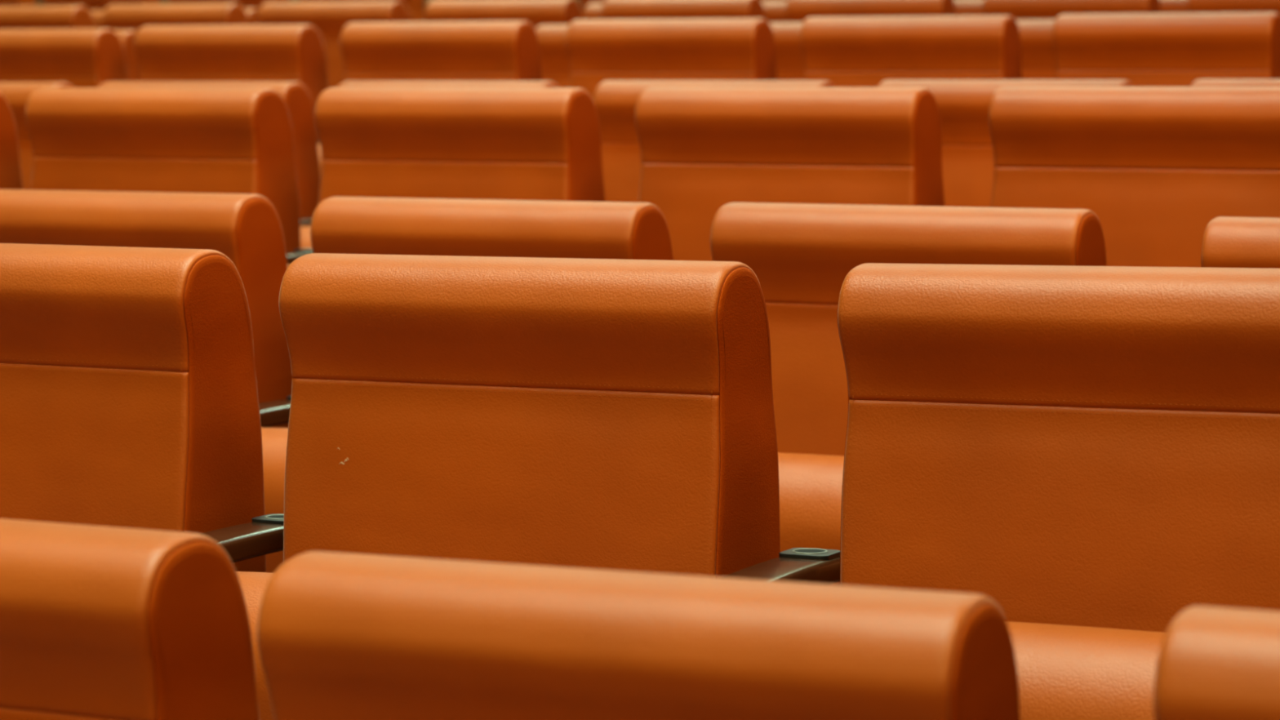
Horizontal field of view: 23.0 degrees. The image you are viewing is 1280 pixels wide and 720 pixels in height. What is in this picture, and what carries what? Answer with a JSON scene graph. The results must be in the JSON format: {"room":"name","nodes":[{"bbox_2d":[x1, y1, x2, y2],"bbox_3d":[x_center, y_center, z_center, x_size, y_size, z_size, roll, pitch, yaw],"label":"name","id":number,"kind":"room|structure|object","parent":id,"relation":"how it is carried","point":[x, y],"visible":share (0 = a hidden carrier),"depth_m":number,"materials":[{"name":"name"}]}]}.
{"room":"auditorium","nodes":[
{"label":"auditorium","id":0,"kind":"room"},
{"bbox_2d":[35,0,581,9],"bbox_3d":[3.093,-2.659,11.985,18.400,6.800,0.200,2,5,26],"label":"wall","id":1,"kind":"structure","parent":0,"point":[39,2],"depth_m":14.51,"materials":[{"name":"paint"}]},
{"bbox_3d":[-0.905,0.838,3.961,18.000,1.158,18.200,2,5,26],"label":"floor","id":2,"kind":"structure","parent":0,"visible":0},
{"bbox_2d":[0,92,23,189],"bbox_3d":[-1.336,0.043,5.312,0.528,1.003,0.523,2,5,26],"label":"chair","id":3,"kind":"object","parent":2,"relation":"on","point":[11,175],"visible":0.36,"depth_m":5.38,"materials":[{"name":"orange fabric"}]},
{"bbox_2d":[0,0,37,6],"bbox_3d":[-2.546,-0.899,11.827,0.528,1.003,0.523,2,5,26],"label":"chair","id":4,"kind":"object","parent":2,"relation":"on","point":[2,2],"visible":0.1,"depth_m":11.83,"materials":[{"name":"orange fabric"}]},
{"bbox_2d":[0,82,74,189],"bbox_3d":[-1.406,-0.061,6.379,0.528,1.003,0.523,2,5,26],"label":"chair","id":5,"kind":"object","parent":2,"relation":"on","point":[17,95],"visible":0.1,"depth_m":6.40,"materials":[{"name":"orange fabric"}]},
{"bbox_2d":[0,5,95,29],"bbox_3d":[-1.938,-0.577,9.578,0.528,1.003,0.523,2,5,26],"label":"chair","id":6,"kind":"object","parent":2,"relation":"on","point":[17,17],"visible":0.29,"depth_m":9.61,"materials":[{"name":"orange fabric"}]},
{"bbox_2d":[0,28,128,88],"bbox_3d":[-1.494,-0.281,7.420,0.528,1.003,0.523,2,5,26],"label":"chair","id":7,"kind":"object","parent":2,"relation":"on","point":[80,58],"visible":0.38,"depth_m":7.46,"materials":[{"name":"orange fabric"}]},
{"bbox_2d":[89,10,104,28],"bbox_3d":[-2.005,-0.676,10.592,0.528,1.003,0.523,2,5,26],"label":"chair","id":8,"kind":"object","parent":2,"relation":"on","point":[97,15],"visible":0.02,"depth_m":10.59,"materials":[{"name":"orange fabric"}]},
{"bbox_2d":[43,0,160,10],"bbox_3d":[-2.042,-0.879,11.585,0.528,1.003,0.523,2,5,26],"label":"chair","id":9,"kind":"object","parent":2,"relation":"on","point":[91,5],"visible":0.04,"depth_m":11.66,"materials":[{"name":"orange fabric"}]},
{"bbox_2d":[113,30,139,81],"bbox_3d":[-1.597,-0.384,8.445,0.528,1.003,0.523,2,5,26],"label":"chair","id":10,"kind":"object","parent":2,"relation":"on","point":[126,37],"visible":0.08,"depth_m":8.45,"materials":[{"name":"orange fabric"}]},
{"bbox_2d":[0,518,259,719],"bbox_3d":[-0.523,0.613,1.977,0.528,1.003,0.523,2,5,26],"label":"chair","id":11,"kind":"object","parent":2,"relation":"on","point":[97,622],"visible":1,"depth_m":1.99,"materials":[{"name":"orange leather"}]},
{"bbox_2d":[0,243,284,573],"bbox_3d":[-0.650,0.396,3.008,0.529,1.004,0.523,3,5,26],"label":"chair","id":12,"kind":"object","parent":2,"relation":"on","point":[129,393],"visible":0.65,"depth_m":3.04,"materials":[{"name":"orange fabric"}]},
{"bbox_2d":[266,515,284,518],"bbox_3d":[-0.349,0.154,3.068,0.028,0.002,0.028,2,5,26],"label":"socket","id":13,"kind":"object","parent":12,"relation":"attached to","point":[275,516],"depth_m":3.07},
{"bbox_2d":[0,189,291,427],"bbox_3d":[-0.730,0.290,4.021,0.528,1.003,0.523,2,5,26],"label":"chair","id":14,"kind":"object","parent":2,"relation":"on","point":[246,228],"visible":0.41,"depth_m":4.07,"materials":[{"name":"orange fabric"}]},
{"bbox_2d":[25,87,313,264],"bbox_3d":[-0.837,0.064,5.072,0.528,1.003,0.523,2,5,26],"label":"chair","id":15,"kind":"object","parent":2,"relation":"on","point":[202,140],"visible":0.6,"depth_m":5.14,"materials":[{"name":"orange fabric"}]},
{"bbox_2d":[102,3,248,31],"bbox_3d":[-1.435,-0.557,9.336,0.528,1.003,0.523,2,5,26],"label":"chair","id":16,"kind":"object","parent":2,"relation":"on","point":[115,16],"visible":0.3,"depth_m":9.40,"materials":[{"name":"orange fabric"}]},
{"bbox_2d":[97,81,320,226],"bbox_3d":[-0.909,-0.041,6.140,0.528,1.003,0.523,2,5,26],"label":"chair","id":17,"kind":"object","parent":2,"relation":"on","point":[298,100],"visible":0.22,"depth_m":6.20,"materials":[{"name":"orange leather"}]},
{"bbox_2d":[168,0,289,9],"bbox_3d":[-1.538,-0.858,11.342,0.528,1.003,0.523,2,5,26],"label":"chair","id":18,"kind":"object","parent":2,"relation":"on","point":[257,4],"visible":0.03,"depth_m":11.39,"materials":[{"name":"orange leather"}]},
{"bbox_2d":[133,24,328,144],"bbox_3d":[-0.994,-0.264,7.179,0.529,1.004,0.523,3,5,26],"label":"chair","id":19,"kind":"object","parent":2,"relation":"on","point":[232,52],"visible":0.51,"depth_m":7.25,"materials":[{"name":"orange leather"}]},
{"bbox_2d":[244,8,259,24],"bbox_3d":[-1.501,-0.655,10.350,0.528,1.003,0.523,2,5,26],"label":"chair","id":20,"kind":"object","parent":2,"relation":"on","point":[252,13],"visible":0.06,"depth_m":10.35,"materials":[{"name":"orange leather"}]},
{"bbox_2d":[319,32,329,88],"bbox_3d":[-1.093,-0.364,8.203,0.528,1.003,0.523,2,5,26],"label":"chair","id":21,"kind":"object","parent":2,"relation":"on","point":[319,33],"visible":0.03,"depth_m":8.29,"materials":[{"name":"orange leather"}]},
{"bbox_2d":[257,0,409,88],"bbox_3d":[-0.936,-0.537,9.096,0.528,1.003,0.523,2,5,26],"label":"chair","id":22,"kind":"object","parent":2,"relation":"on","point":[330,19],"visible":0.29,"depth_m":9.17,"materials":[{"name":"orange leather"}]},
{"bbox_2d":[339,40,345,82],"bbox_3d":[-0.588,-0.344,7.960,0.528,1.003,0.523,2,5,26],"label":"chair","id":23,"kind":"object","parent":2,"relation":"on","point":[340,41],"visible":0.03,"depth_m":8.14,"materials":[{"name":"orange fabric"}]},
{"bbox_2d":[300,0,426,22],"bbox_3d":[-1.033,-0.838,11.100,0.528,1.003,0.523,2,5,26],"label":"chair","id":24,"kind":"object","parent":2,"relation":"on","point":[416,7],"visible":0.06,"depth_m":11.15,"materials":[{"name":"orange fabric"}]},
{"bbox_2d":[406,7,413,22],"bbox_3d":[-0.997,-0.635,10.107,0.528,1.003,0.523,2,5,26],"label":"chair","id":25,"kind":"object","parent":2,"relation":"on","point":[411,17],"visible":0.02,"depth_m":10.16,"materials":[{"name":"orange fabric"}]},
{"bbox_2d":[317,21,542,175],"bbox_3d":[-0.489,-0.246,6.937,0.528,1.003,0.523,2,5,26],"label":"chair","id":26,"kind":"object","parent":2,"relation":"on","point":[430,51],"visible":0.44,"depth_m":7.01,"materials":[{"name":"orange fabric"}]},
{"bbox_2d":[300,80,559,248],"bbox_3d":[-0.404,-0.021,5.897,0.528,1.003,0.523,2,5,26],"label":"chair","id":27,"kind":"object","parent":2,"relation":"on","point":[305,241],"visible":0.08,"depth_m":5.97,"materials":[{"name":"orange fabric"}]},
{"bbox_2d":[287,87,605,267],"bbox_3d":[-0.330,0.084,4.828,0.528,1.003,0.523,2,5,26],"label":"chair","id":28,"kind":"object","parent":2,"relation":"on","point":[539,144],"visible":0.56,"depth_m":4.90,"materials":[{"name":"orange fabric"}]},
{"bbox_2d":[261,196,673,573],"bbox_3d":[-0.227,0.313,3.780,0.528,1.003,0.523,2,5,26],"label":"chair","id":29,"kind":"object","parent":2,"relation":"on","point":[339,224],"visible":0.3,"depth_m":3.83,"materials":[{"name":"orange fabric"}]},
{"bbox_2d":[425,0,582,29],"bbox_3d":[-0.429,-0.517,8.852,0.528,1.003,0.523,2,5,26],"label":"chair","id":30,"kind":"object","parent":2,"relation":"on","point":[536,12],"visible":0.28,"depth_m":8.91,"materials":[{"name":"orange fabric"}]},
{"bbox_2d":[236,253,839,719],"bbox_3d":[-0.149,0.416,2.767,0.533,1.002,0.523,2,5,26],"label":"chair","id":31,"kind":"object","parent":2,"relation":"on","point":[602,414],"visible":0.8,"depth_m":2.84,"materials":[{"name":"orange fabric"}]},
{"bbox_2d":[795,549,825,552],"bbox_3d":[0.152,0.172,2.827,0.028,0.002,0.028,2,5,26],"label":"socket","id":32,"kind":"object","parent":31,"relation":"attached to","point":[800,550],"depth_m":2.83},
{"bbox_2d":[535,24,569,87],"bbox_3d":[-0.084,-0.324,7.718,0.528,1.003,0.523,2,5,26],"label":"chair","id":33,"kind":"object","parent":2,"relation":"on","point":[555,64],"visible":0.07,"depth_m":7.87,"materials":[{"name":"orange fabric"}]},
{"bbox_2d":[580,0,604,19],"bbox_3d":[-0.025,-0.797,10.615,0.528,1.003,0.523,2,5,26],"label":"chair","id":34,"kind":"object","parent":2,"relation":"on","point":[584,3],"visible":0.05,"depth_m":10.79,"materials":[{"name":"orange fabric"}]},
{"bbox_2d":[583,2,603,19],"bbox_3d":[0.012,-0.595,9.623,0.528,1.003,0.523,2,5,26],"label":"chair","id":35,"kind":"object","parent":2,"relation":"on","point":[593,11],"visible":0.05,"depth_m":9.78,"materials":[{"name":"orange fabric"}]},
{"bbox_2d":[256,551,1020,719],"bbox_3d":[-0.045,0.636,1.747,0.538,1.003,0.523,2,5,26],"label":"chair","id":36,"kind":"object","parent":2,"relation":"on","point":[340,636],"visible":1,"depth_m":1.82,"materials":[{"name":"orange leather"}]},
{"bbox_2d":[565,17,777,99],"bbox_3d":[0.024,-0.226,6.690,0.528,1.003,0.523,2,5,26],"label":"chair","id":37,"kind":"object","parent":2,"relation":"on","point":[725,49],"visible":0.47,"depth_m":6.76,"materials":[{"name":"orange leather"}]},
{"bbox_2d":[601,0,765,19],"bbox_3d":[0.079,-0.496,8.608,0.528,1.003,0.523,2,5,26],"label":"chair","id":38,"kind":"object","parent":2,"relation":"on","point":[611,9],"visible":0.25,"depth_m":8.67,"materials":[{"name":"orange leather"}]},
{"bbox_2d":[593,80,835,202],"bbox_3d":[0.100,-0.001,5.655,0.528,1.003,0.523,2,5,26],"label":"chair","id":39,"kind":"object","parent":2,"relation":"on","point":[615,100],"visible":0.17,"depth_m":5.81,"materials":[{"name":"orange leather"}]},
{"bbox_2d":[761,0,787,22],"bbox_3d":[0.516,-0.574,9.380,0.528,1.003,0.523,2,5,26],"label":"chair","id":40,"kind":"object","parent":2,"relation":"on","point":[775,11],"visible":0.02,"depth_m":9.52,"materials":[{"name":"orange leather"}]},
{"bbox_2d":[768,22,804,80],"bbox_3d":[0.420,-0.303,7.475,0.528,1.003,0.523,2,5,26],"label":"chair","id":41,"kind":"object","parent":2,"relation":"on","point":[789,58],"visible":0.02,"depth_m":7.59,"materials":[{"name":"orange leather"}]},
{"bbox_2d":[635,86,944,261],"bbox_3d":[0.179,0.104,4.583,0.528,1.003,0.523,2,5,26],"label":"chair","id":42,"kind":"object","parent":2,"relation":"on","point":[704,149],"visible":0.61,"depth_m":4.66,"materials":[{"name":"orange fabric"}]},
{"bbox_2d":[785,0,956,22],"bbox_3d":[0.582,-0.476,8.367,0.528,1.003,0.523,2,5,26],"label":"chair","id":43,"kind":"object","parent":2,"relation":"on","point":[797,11],"visible":0.14,"depth_m":8.43,"materials":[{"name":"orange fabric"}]},
{"bbox_2d":[710,202,1106,584],"bbox_3d":[0.269,0.332,3.541,0.528,1.003,0.523,3,5,26],"label":"chair","id":44,"kind":"object","parent":2,"relation":"on","point":[801,255],"visible":0.32,"depth_m":3.65,"materials":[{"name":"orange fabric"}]},
{"bbox_2d":[800,15,1022,87],"bbox_3d":[0.523,-0.205,6.450,0.528,1.003,0.523,2,5,26],"label":"chair","id":45,"kind":"object","parent":2,"relation":"on","point":[843,51],"visible":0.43,"depth_m":6.52,"materials":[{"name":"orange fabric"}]},
{"bbox_2d":[954,0,983,15],"bbox_3d":[1.021,-0.554,9.137,0.528,1.003,0.523,2,5,26],"label":"chair","id":46,"kind":"object","parent":2,"relation":"on","point":[963,7],"visible":0.02,"depth_m":9.24,"materials":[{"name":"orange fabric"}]},
{"bbox_2d":[877,80,1133,207],"bbox_3d":[0.602,0.020,5.413,0.528,1.003,0.523,2,5,26],"label":"chair","id":47,"kind":"object","parent":2,"relation":"on","point":[963,105],"visible":0.12,"depth_m":5.52,"materials":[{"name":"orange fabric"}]},
{"bbox_2d":[1015,19,1056,79],"bbox_3d":[0.925,-0.283,7.233,0.528,1.003,0.523,2,5,26],"label":"chair","id":48,"kind":"object","parent":2,"relation":"on","point":[1037,51],"visible":0.05,"depth_m":7.32,"materials":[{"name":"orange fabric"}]},
{"bbox_2d":[836,262,1279,719],"bbox_3d":[0.359,0.430,2.522,0.546,1.005,0.523,2,5,26],"label":"chair","id":49,"kind":"object","parent":2,"relation":"on","point":[1091,454],"visible":0.83,"depth_m":2.61,"materials":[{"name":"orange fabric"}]},
{"bbox_2d":[982,0,1160,19],"bbox_3d":[1.089,-0.456,8.122,0.528,1.003,0.523,2,5,26],"label":"chair","id":50,"kind":"object","parent":2,"relation":"on","point":[1018,9],"visible":0.11,"depth_m":8.20,"materials":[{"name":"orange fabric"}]},
{"bbox_2d":[988,86,1279,266],"bbox_3d":[0.686,0.125,4.340,0.528,1.003,0.523,2,5,26],"label":"chair","id":51,"kind":"object","parent":2,"relation":"on","point":[1155,166],"visible":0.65,"depth_m":4.42,"materials":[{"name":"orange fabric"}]},
{"bbox_2d":[1052,12,1279,86],"bbox_3d":[1.022,-0.185,6.210,0.528,1.003,0.523,2,5,26],"label":"chair","id":52,"kind":"object","parent":2,"relation":"on","point":[1140,49],"visible":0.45,"depth_m":6.29,"materials":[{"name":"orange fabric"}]},
{"bbox_2d":[1160,0,1188,13],"bbox_3d":[1.525,-0.534,8.895,0.528,1.003,0.523,2,5,26],"label":"chair","id":53,"kind":"object","parent":2,"relation":"on","point":[1166,6],"visible":0.02,"depth_m":8.97,"materials":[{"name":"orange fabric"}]},
{"bbox_2d":[1153,604,1279,719],"bbox_3d":[0.460,0.654,1.504,0.528,1.003,0.523,2,5,26],"label":"chair","id":54,"kind":"object","parent":2,"relation":"on","point":[1214,663],"visible":1,"depth_m":1.67,"materials":[{"name":"orange leather"}]},
{"bbox_2d":[1187,0,1279,13],"bbox_3d":[1.587,-0.436,7.883,0.528,1.003,0.523,2,5,26],"label":"chair","id":55,"kind":"object","parent":2,"relation":"on","point":[1193,6],"visible":0.15,"depth_m":8.00,"materials":[{"name":"orange leather"}]},
{"bbox_2d":[1191,79,1279,86],"bbox_3d":[1.116,0.040,5.166,0.528,1.003,0.523,2,5,26],"label":"chair","id":56,"kind":"object","parent":2,"relation":"on","point":[1199,82],"visible":0.09,"depth_m":5.32,"materials":[{"name":"orange leather"}]},
{"bbox_2d":[1200,216,1279,268],"bbox_3d":[0.802,0.361,3.285,0.528,1.003,0.523,2,5,26],"label":"chair","id":57,"kind":"object","parent":2,"relation":"on","point":[1228,242],"visible":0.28,"depth_m":3.44,"materials":[{"name":"orange leather"}]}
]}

